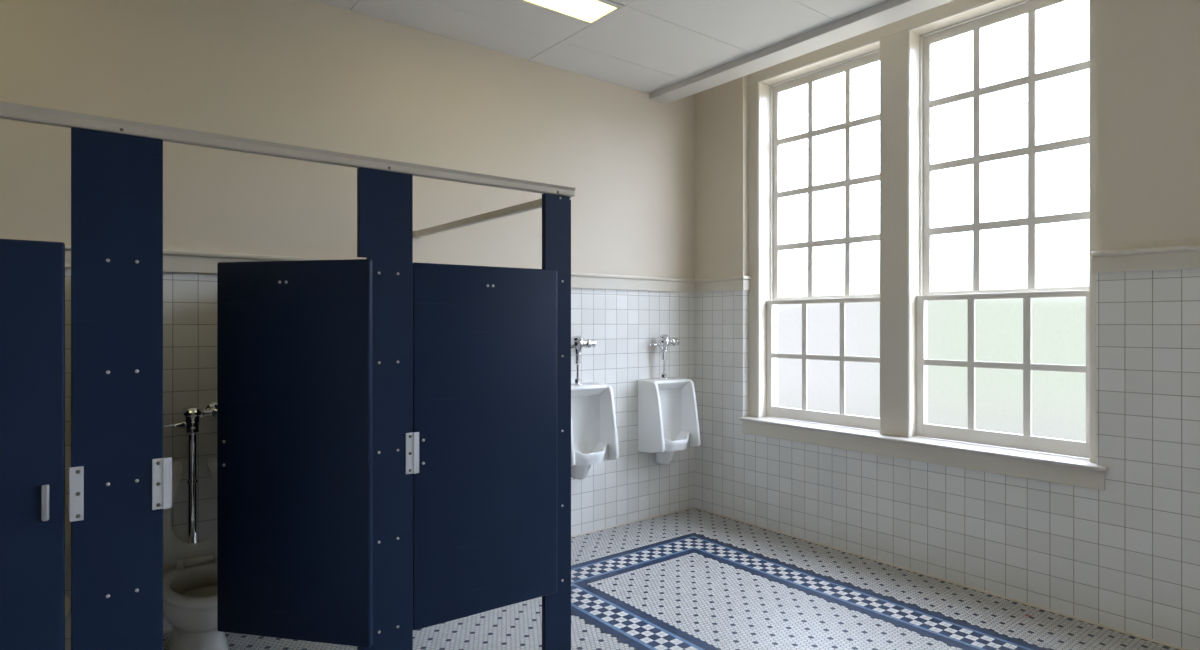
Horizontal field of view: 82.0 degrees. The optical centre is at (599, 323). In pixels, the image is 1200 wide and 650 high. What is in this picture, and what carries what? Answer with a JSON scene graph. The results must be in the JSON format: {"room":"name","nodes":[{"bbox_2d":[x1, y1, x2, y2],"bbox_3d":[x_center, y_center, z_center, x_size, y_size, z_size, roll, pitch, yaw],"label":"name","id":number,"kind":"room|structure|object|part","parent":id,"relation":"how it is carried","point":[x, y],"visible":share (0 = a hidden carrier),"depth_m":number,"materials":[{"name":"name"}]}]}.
{"room":"public restroom","nodes":[
{"label":"public restroom","id":0,"kind":"room"},
{"bbox_2d":[0,0,693,649],"bbox_3d":[-1.504,-0.275,3.900,5.600,3.520,0.200,0,0,-38],"label":"wall","id":1,"kind":"structure","parent":0,"point":[303,73],"depth_m":3.83,"materials":[{"name":"beige paint"}]},
{"bbox_2d":[65,244,695,292],"bbox_3d":[-1.431,-0.301,3.807,5.600,0.105,0.036,0,0,-38],"label":"trim","id":2,"kind":"structure","parent":1,"relation":"attached to","point":[173,260],"depth_m":3.64,"materials":[{"name":"beige paint"}]},
{"bbox_2d":[413,198,541,237],"bbox_3d":[-0.624,-0.528,3.498,0.044,0.042,1.520,0,0,-38],"label":"rail","id":3,"kind":"object","parent":1,"relation":"attached to","point":[536,204],"visible":0.67,"depth_m":3.43,"materials":[{"name":"silver metal"}]},
{"bbox_2d":[571,382,618,479],"bbox_3d":[-0.108,0.741,4.693,0.400,0.648,0.273,0,0,-38],"label":"urinal","id":4,"kind":"object","parent":1,"relation":"attached to","point":[594,439],"visible":0.72,"depth_m":4.76,"materials":[{"name":"white ceramic"}]},
{"bbox_2d":[571,335,595,384],"bbox_3d":[-0.162,0.250,4.740,0.119,0.337,0.295,0,0,43],"label":"valve","id":5,"kind":"object","parent":4,"relation":"on","point":[578,342],"visible":0.91,"depth_m":4.71,"materials":[{"name":"silver metal"}]},
{"bbox_2d":[574,442,607,464],"bbox_3d":[-0.100,0.884,4.684,0.344,0.112,0.211,0,0,-38],"label":"basin","id":6,"kind":"object","parent":4,"relation":"in","point":[585,453],"depth_m":4.71,"materials":[{"name":"white ceramic"}]},
{"bbox_2d":[638,377,700,464],"bbox_3d":[0.521,0.741,5.187,0.400,0.648,0.273,0,0,-38],"label":"urinal","id":7,"kind":"object","parent":1,"relation":"attached to","point":[668,423],"visible":1,"depth_m":5.18,"materials":[{"name":"white ceramic"}]},
{"bbox_2d":[649,334,679,378],"bbox_3d":[0.477,0.250,5.242,0.119,0.337,0.295,0,0,43],"label":"valve","id":8,"kind":"object","parent":7,"relation":"on","point":[664,340],"visible":1,"depth_m":5.21,"materials":[{"name":"silver metal"}]},
{"bbox_2d":[663,431,689,451],"bbox_3d":[0.529,0.884,5.178,0.344,0.112,0.211,0,0,-38],"label":"basin","id":9,"kind":"object","parent":7,"relation":"in","point":[673,441],"depth_m":5.16,"materials":[{"name":"white ceramic"}]},
{"bbox_2d":[649,0,953,103],"bbox_3d":[2.546,-1.736,2.630,0.180,0.067,6.800,0,0,-38],"label":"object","id":10,"kind":"structure","parent":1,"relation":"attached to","point":[890,11],"depth_m":4.24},
{"bbox_2d":[314,0,887,92],"bbox_3d":[0.722,-1.917,1.325,5.920,0.335,7.000,0,0,-38],"label":"ceiling","id":11,"kind":"structure","parent":0,"point":[648,46],"depth_m":4.08,"materials":[{"name":"paint"}]},
{"bbox_2d":[520,0,622,24],"bbox_3d":[-0.418,-1.783,3.557,1.166,0.074,0.292,0,0,-38],"label":"ceiling light","id":12,"kind":"object","parent":11,"relation":"attached to","point":[587,11],"visible":0.95,"depth_m":3.82,"materials":[{"name":"white plastic"}]},
{"bbox_2d":[163,508,1179,649],"bbox_3d":[0.658,1.485,1.147,5.600,0.002,6.800,0,0,-38],"label":"floor","id":13,"kind":"structure","parent":0,"point":[692,579],"depth_m":3.59,"materials":[{"name":"tile"}]},
{"bbox_2d":[65,507,70,621],"bbox_3d":[-2.271,1.058,2.667,0.374,0.855,0.788,0,0,-38],"label":"toilet","id":14,"kind":"object","parent":13,"relation":"on","point":[67,523],"visible":0.09,"depth_m":2.86,"materials":[{"name":"ceramic"}]},
{"bbox_3d":[-2.362,0.857,2.782,0.374,0.453,0.122,0,0,-38],"label":"seat","id":15,"kind":"part","parent":14,"relation":"part of","materials":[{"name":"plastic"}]},
{"bbox_2d":[69,127,171,649],"bbox_3d":[-1.343,0.477,1.938,0.236,2.017,0.036,0,0,-38],"label":"pilaster","id":16,"kind":"object","parent":13,"relation":"on","point":[120,478],"visible":1,"depth_m":1.93,"materials":[{"name":"blue plastic"}]},
{"bbox_3d":[-1.425,0.461,1.877,0.031,0.146,0.031,0,0,-38],"label":"strike plate","id":17,"kind":"part","parent":16,"relation":"part of","materials":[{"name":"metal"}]},
{"bbox_3d":[-1.261,0.461,1.986,0.048,0.146,0.010,0,0,-38],"label":"strike plate","id":18,"kind":"part","parent":16,"relation":"part of","materials":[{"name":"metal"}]},
{"bbox_2d":[0,101,575,196],"bbox_3d":[-1.406,-0.550,1.895,3.278,0.035,0.053,0,0,-38],"label":"rail","id":19,"kind":"object","parent":16,"relation":"on","point":[8,111],"visible":0.95,"depth_m":2.14,"materials":[{"name":"silver metal"}]},
{"bbox_2d":[163,457,228,649],"bbox_3d":[-1.768,1.058,3.062,0.374,0.855,0.788,0,0,-38],"label":"toilet","id":20,"kind":"object","parent":13,"relation":"on","point":[189,570],"visible":0.59,"depth_m":3.05,"materials":[{"name":"ceramic"}]},
{"bbox_2d":[163,402,216,543],"bbox_3d":[-1.966,0.740,3.304,0.313,0.709,0.166,0,0,-38],"label":"valve","id":21,"kind":"object","parent":20,"relation":"on","point":[192,415],"visible":0.75,"depth_m":3.26,"materials":[{"name":"silver metal"}]},
{"bbox_3d":[-1.992,0.480,3.237,0.184,0.038,0.054,0,0,-26],"label":"handle","id":22,"kind":"part","parent":21,"relation":"part of","materials":[{"name":"silver metal"}]},
{"bbox_3d":[-1.858,0.857,3.178,0.374,0.453,0.122,0,0,-38],"label":"seat","id":23,"kind":"part","parent":20,"relation":"part of","materials":[{"name":"plastic"}]},
{"bbox_2d":[357,167,418,649],"bbox_3d":[-0.739,0.477,2.413,0.211,2.017,0.036,0,0,-38],"label":"pilaster","id":24,"kind":"object","parent":13,"relation":"on","point":[384,198],"visible":0.98,"depth_m":2.41,"materials":[{"name":"blue plastic"}]},
{"bbox_2d":[217,259,372,647],"bbox_3d":[-1.070,0.440,2.402,0.601,1.317,0.031,0,0,12],"label":"door","id":25,"kind":"structure","parent":24,"relation":"attached to","point":[295,338],"depth_m":2.39,"materials":[{"name":"blue plastic"}]},
{"bbox_3d":[-0.666,0.461,2.453,0.048,0.146,0.010,0,0,-38],"label":"strike plate","id":26,"kind":"part","parent":24,"relation":"part of","materials":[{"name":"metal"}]},
{"bbox_2d":[542,193,570,649],"bbox_3d":[-0.178,0.477,2.856,0.132,2.017,0.032,0,0,-38],"label":"pilaster","id":27,"kind":"object","parent":13,"relation":"on","point":[556,209],"visible":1,"depth_m":2.86,"materials":[{"name":"blue plastic"}]},
{"bbox_2d":[413,262,556,629],"bbox_3d":[-0.424,0.440,2.643,0.607,1.317,0.031,0,0,-36],"label":"door","id":28,"kind":"structure","parent":27,"relation":"attached to","point":[485,337],"depth_m":2.61,"materials":[{"name":"blue plastic"}]},
{"bbox_3d":[-2.418,0.477,1.096,0.692,2.017,0.032,0,0,-38],"label":"pilaster","id":29,"kind":"object","parent":13,"relation":"on","visible":0},
{"bbox_2d":[0,239,64,649],"bbox_3d":[-1.789,0.440,1.582,0.888,1.317,0.042,0,0,-38],"label":"door","id":30,"kind":"structure","parent":29,"relation":"attached to","point":[32,273],"depth_m":1.81,"materials":[{"name":"blue plastic"}]},
{"bbox_3d":[-1.465,0.473,1.822,0.017,0.096,0.018,0,0,-38],"label":"door pull","id":31,"kind":"part","parent":30,"relation":"part of","materials":[{"name":"metal"}]},
{"bbox_2d":[694,0,1199,649],"bbox_3d":[2.924,-0.275,3.054,0.320,3.520,7.000,0,0,-38],"label":"wall","id":32,"kind":"structure","parent":0,"point":[1125,556],"depth_m":3.40,"materials":[{"name":"white tile"}]},
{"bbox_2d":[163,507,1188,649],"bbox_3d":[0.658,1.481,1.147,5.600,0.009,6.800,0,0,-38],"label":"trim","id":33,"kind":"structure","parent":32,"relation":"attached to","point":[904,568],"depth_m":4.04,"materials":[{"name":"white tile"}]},
{"bbox_2d":[694,276,750,291],"bbox_3d":[0.940,-0.301,5.339,0.094,0.105,0.515,0,0,-38],"label":"trim","id":34,"kind":"structure","parent":32,"relation":"attached to","point":[735,283],"depth_m":5.28,"materials":[{"name":"beige paint"}]},
{"bbox_2d":[767,52,879,430],"bbox_3d":[1.580,-0.549,4.826,0.085,2.493,0.961,0,0,-38],"label":"window","id":35,"kind":"structure","parent":32,"relation":"in","point":[842,419],"depth_m":4.89,"materials":[{"name":"beige paint"}]},
{"bbox_3d":[1.554,0.262,4.806,0.018,0.870,0.961,0,0,-38],"label":"sash","id":36,"kind":"part","parent":35,"relation":"part of","materials":[{"name":"white glass"}]},
{"bbox_3d":[1.607,-0.975,4.847,0.018,1.641,0.959,0,0,-38],"label":"sash","id":37,"kind":"part","parent":35,"relation":"part of","materials":[{"name":"beige paint"}]},
{"bbox_2d":[748,0,1095,462],"bbox_3d":[1.900,-0.633,4.390,0.240,2.664,2.232,0,0,-38],"label":"trim","id":38,"kind":"structure","parent":32,"relation":"attached to","point":[899,43],"depth_m":4.31,"materials":[{"name":"beige paint"}]},
{"bbox_2d":[739,416,1108,490],"bbox_3d":[1.875,0.757,4.340,0.342,0.116,2.289,0,0,-38],"label":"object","id":39,"kind":"structure","parent":32,"relation":"attached to","point":[1048,467],"depth_m":3.99,"materials":[{"name":"paint"}]},
{"bbox_2d":[917,0,1088,457],"bbox_3d":[2.284,-0.549,3.930,0.085,2.493,0.941,0,0,-38],"label":"window","id":40,"kind":"structure","parent":32,"relation":"in","point":[969,434],"depth_m":3.98,"materials":[{"name":"beige paint"}]},
{"bbox_3d":[2.258,0.262,3.909,0.018,0.870,0.941,0,0,-38],"label":"sash","id":41,"kind":"part","parent":40,"relation":"part of","materials":[{"name":"beige paint"}]},
{"bbox_3d":[2.311,-0.975,3.950,0.018,1.641,0.939,0,0,-38],"label":"sash","id":42,"kind":"part","parent":40,"relation":"part of","materials":[{"name":"beige paint"}]},
{"bbox_2d":[1091,244,1199,272],"bbox_3d":[2.795,-0.301,2.931,0.036,0.105,1.192,0,0,-38],"label":"trim","id":43,"kind":"structure","parent":32,"relation":"attached to","point":[1182,256],"depth_m":3.23,"materials":[{"name":"beige paint"}]}
]}

